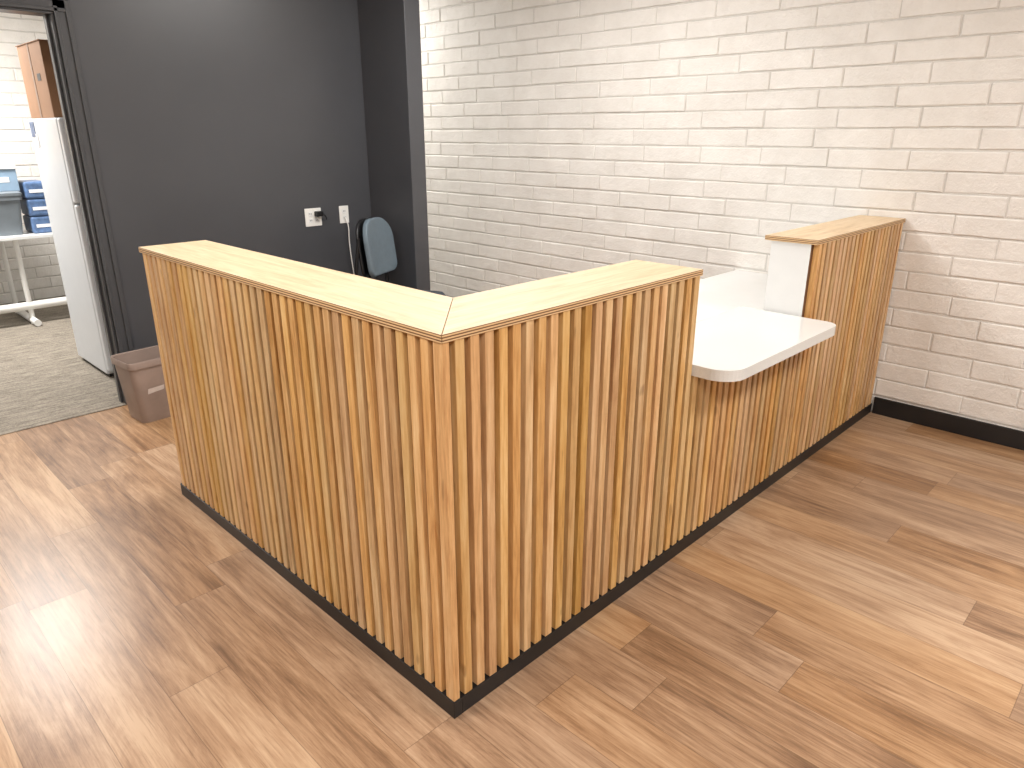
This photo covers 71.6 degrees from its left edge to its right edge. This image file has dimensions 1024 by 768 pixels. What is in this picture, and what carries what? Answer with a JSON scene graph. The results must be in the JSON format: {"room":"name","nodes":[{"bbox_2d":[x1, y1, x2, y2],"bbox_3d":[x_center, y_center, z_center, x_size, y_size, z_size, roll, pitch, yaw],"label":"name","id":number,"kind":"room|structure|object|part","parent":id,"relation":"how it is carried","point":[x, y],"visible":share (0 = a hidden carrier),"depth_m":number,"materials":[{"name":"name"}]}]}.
{"room":"lobby","nodes":[
{"label":"lobby","id":0,"kind":"room"},
{"bbox_2d":[0,12,64,303],"bbox_3d":[-5.392,-1.892,5.853,0.109,2.750,7.230,18,26,41],"label":"wall","id":1,"kind":"structure","parent":0,"point":[39,255],"depth_m":6.57,"materials":[{"name":"paint"}]},
{"bbox_2d":[0,295,126,435],"bbox_3d":[-4.050,-0.136,5.162,3.760,0.104,7.340,18,26,41],"label":"floor","id":2,"kind":"structure","parent":0,"point":[44,380],"depth_m":4.75,"materials":[{"name":"beige carpet"}]},
{"bbox_2d":[0,226,66,325],"bbox_3d":[-4.764,-0.761,5.653,0.800,0.746,2.300,18,26,41],"label":"work table","id":3,"kind":"object","parent":2,"relation":"on","point":[19,308],"visible":0.66,"depth_m":5.99,"materials":[{"name":"white metal"}]},
{"bbox_3d":[-4.488,-0.985,6.327,0.038,0.716,0.040,18,26,41],"label":"leg","id":4,"kind":"part","parent":3,"relation":"part of","materials":[{"name":"white metal"}]},
{"bbox_2d":[0,191,22,236],"bbox_3d":[-4.392,-1.381,5.760,0.510,0.350,0.673,18,26,41],"label":"storage tote","id":5,"kind":"object","parent":3,"relation":"on","point":[10,208],"visible":0.86,"depth_m":5.76,"materials":[{"name":"grey plastic"}]},
{"bbox_2d":[0,157,19,191],"bbox_3d":[-4.408,-1.663,5.657,0.500,0.250,0.695,18,26,41],"label":"carton","id":6,"kind":"object","parent":5,"relation":"on","point":[8,176],"visible":1,"depth_m":5.69,"materials":[{"name":"cardboard"}]},
{"bbox_3d":[-4.408,-1.743,5.629,0.500,0.080,0.695,18,26,41],"label":"carton lid","id":7,"kind":"part","parent":6,"relation":"part of","materials":[{"name":"white paper"}]},
{"bbox_3d":[-4.392,-1.529,5.707,0.510,0.035,0.673,18,26,41],"label":"lid","id":8,"kind":"part","parent":5,"relation":"part of","materials":[{"name":"white plastic"}]},
{"bbox_3d":[-4.095,-0.856,5.964,0.038,0.716,0.040,18,26,41],"label":"leg","id":9,"kind":"part","parent":3,"relation":"part of","materials":[{"name":"white metal"}]},
{"bbox_3d":[-4.568,-0.504,5.577,0.070,0.067,2.150,18,26,41],"label":"rail","id":10,"kind":"part","parent":3,"relation":"part of","materials":[{"name":"white metal"}]},
{"bbox_2d":[18,180,51,233],"bbox_3d":[-4.016,-1.498,5.987,0.283,0.418,0.170,18,26,41],"label":"packages","id":11,"kind":"object","parent":3,"relation":"on","point":[33,203],"visible":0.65,"depth_m":5.89,"materials":[{"name":"blue plastic"}]},
{"bbox_2d":[28,118,113,376],"bbox_3d":[-2.642,-0.943,4.848,0.728,1.626,0.668,18,26,41],"label":"refrigerator","id":12,"kind":"object","parent":2,"relation":"on","point":[49,137],"visible":0.34,"depth_m":4.58,"materials":[{"name":"white metal"}]},
{"bbox_2d":[15,39,62,118],"bbox_3d":[-2.746,-1.901,4.484,0.520,0.424,0.475,18,26,41],"label":"box","id":13,"kind":"object","parent":12,"relation":"on","point":[35,60],"visible":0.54,"depth_m":4.25,"materials":[{"name":"cardboard"}]},
{"bbox_3d":[-2.435,-1.411,4.469,0.055,0.490,0.665,18,26,41],"label":"door","id":14,"kind":"part","parent":12,"relation":"part of","materials":[{"name":"white metal"}]},
{"bbox_3d":[-2.435,-0.666,4.733,0.055,1.070,0.665,18,26,41],"label":"door","id":15,"kind":"part","parent":12,"relation":"part of","materials":[{"name":"white metal"}]},
{"bbox_2d":[68,0,374,349],"bbox_3d":[-3.152,-0.914,3.099,0.120,2.750,6.190,18,26,41],"label":"wall","id":16,"kind":"structure","parent":0,"point":[218,121],"depth_m":4.30,"materials":[{"name":"grey paint"}]},
{"bbox_2d":[0,0,132,403],"bbox_3d":[-2.672,-0.816,3.638,0.149,2.205,1.074,18,26,41],"label":"door frame","id":17,"kind":"structure","parent":16,"relation":"attached to","point":[56,14],"depth_m":3.83,"materials":[{"name":"paint"}]},
{"bbox_2d":[304,208,326,226],"bbox_3d":[-1.336,-1.140,4.857,0.050,0.120,0.151,18,26,41],"label":"wall outlet","id":18,"kind":"object","parent":16,"relation":"attached to","point":[312,215],"visible":1,"depth_m":4.85,"materials":[{"name":"white plastic"}]},
{"bbox_2d":[339,205,353,273],"bbox_3d":[-1.102,-0.748,5.148,0.206,1.054,0.109,13,23,32],"label":"wall outlet","id":19,"kind":"object","parent":16,"relation":"attached to","point":[343,210],"visible":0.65,"depth_m":5.03,"materials":[{"name":"white plastic"}]},
{"bbox_3d":[-1.190,-1.201,5.028,0.006,0.120,0.075,18,26,41],"label":"plate","id":20,"kind":"part","parent":19,"relation":"part of","materials":[{"name":"white plastic"}]},
{"bbox_3d":[-1.087,-0.710,5.157,0.194,0.977,0.091,18,26,41],"label":"power cord","id":21,"kind":"part","parent":19,"relation":"part of","materials":[{"name":"white plastic"}]},
{"bbox_2d":[357,0,429,289],"bbox_3d":[-0.808,-1.566,4.936,0.500,2.750,0.125,18,26,41],"label":"wall","id":22,"kind":"structure","parent":0,"point":[389,30],"depth_m":4.79,"materials":[{"name":"grey paint"}]},
{"bbox_2d":[0,405,1023,767],"bbox_3d":[-0.120,1.153,1.536,7.240,0.100,7.340,18,26,41],"label":"floor","id":23,"kind":"structure","parent":0,"point":[865,608],"depth_m":2.27,"materials":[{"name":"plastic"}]},
{"bbox_2d":[110,345,170,422],"bbox_3d":[-2.059,-0.002,4.091,0.260,0.366,0.343,16,25,38],"label":"waste bin","id":24,"kind":"object","parent":23,"relation":"on","point":[140,371],"visible":0.57,"depth_m":3.99,"materials":[{"name":"plastic"}]},
{"bbox_2d":[354,217,445,295],"bbox_3d":[-0.755,-0.609,4.833,0.573,1.011,0.599,6,21,17],"label":"office chair","id":25,"kind":"object","parent":23,"relation":"on","point":[375,246],"visible":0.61,"depth_m":4.72,"materials":[{"name":"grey fabric"}]},
{"bbox_3d":[-0.995,-0.721,4.688,0.059,0.481,0.112,6,21,17],"label":"frame","id":26,"kind":"part","parent":25,"relation":"part of","materials":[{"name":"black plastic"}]},
{"bbox_3d":[-0.947,-0.928,4.787,0.079,0.372,0.393,6,21,17],"label":"frame","id":27,"kind":"part","parent":25,"relation":"part of","materials":[{"name":"black plastic"}]},
{"bbox_3d":[-0.888,-0.828,4.990,0.059,0.481,0.112,6,21,17],"label":"frame","id":28,"kind":"part","parent":25,"relation":"part of","materials":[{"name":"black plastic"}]},
{"bbox_3d":[-0.716,-0.567,4.833,0.440,0.075,0.460,6,21,17],"label":"seat","id":29,"kind":"part","parent":25,"relation":"part of","materials":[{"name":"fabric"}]},
{"bbox_2d":[138,215,905,718],"bbox_3d":[0.354,-0.175,3.462,2.023,1.115,3.240,18,26,41],"label":"reception desk","id":30,"kind":"object","parent":23,"relation":"on","point":[461,484],"visible":1,"depth_m":2.24,"materials":[{"name":"brown laminate"}]},
{"bbox_2d":[419,0,1023,430],"bbox_3d":[1.108,-1.485,4.706,10.900,2.751,0.109,18,26,41],"label":"wall","id":31,"kind":"structure","parent":0,"point":[562,137],"depth_m":4.28,"materials":[{"name":"brick"}]},
{"bbox_2d":[872,397,1023,450],"bbox_3d":[3.535,0.587,2.830,3.988,0.100,0.014,18,26,41],"label":"baseboard","id":32,"kind":"structure","parent":31,"relation":"attached to","point":[1001,435],"depth_m":3.87,"materials":[{"name":"black rubber"}]}
]}

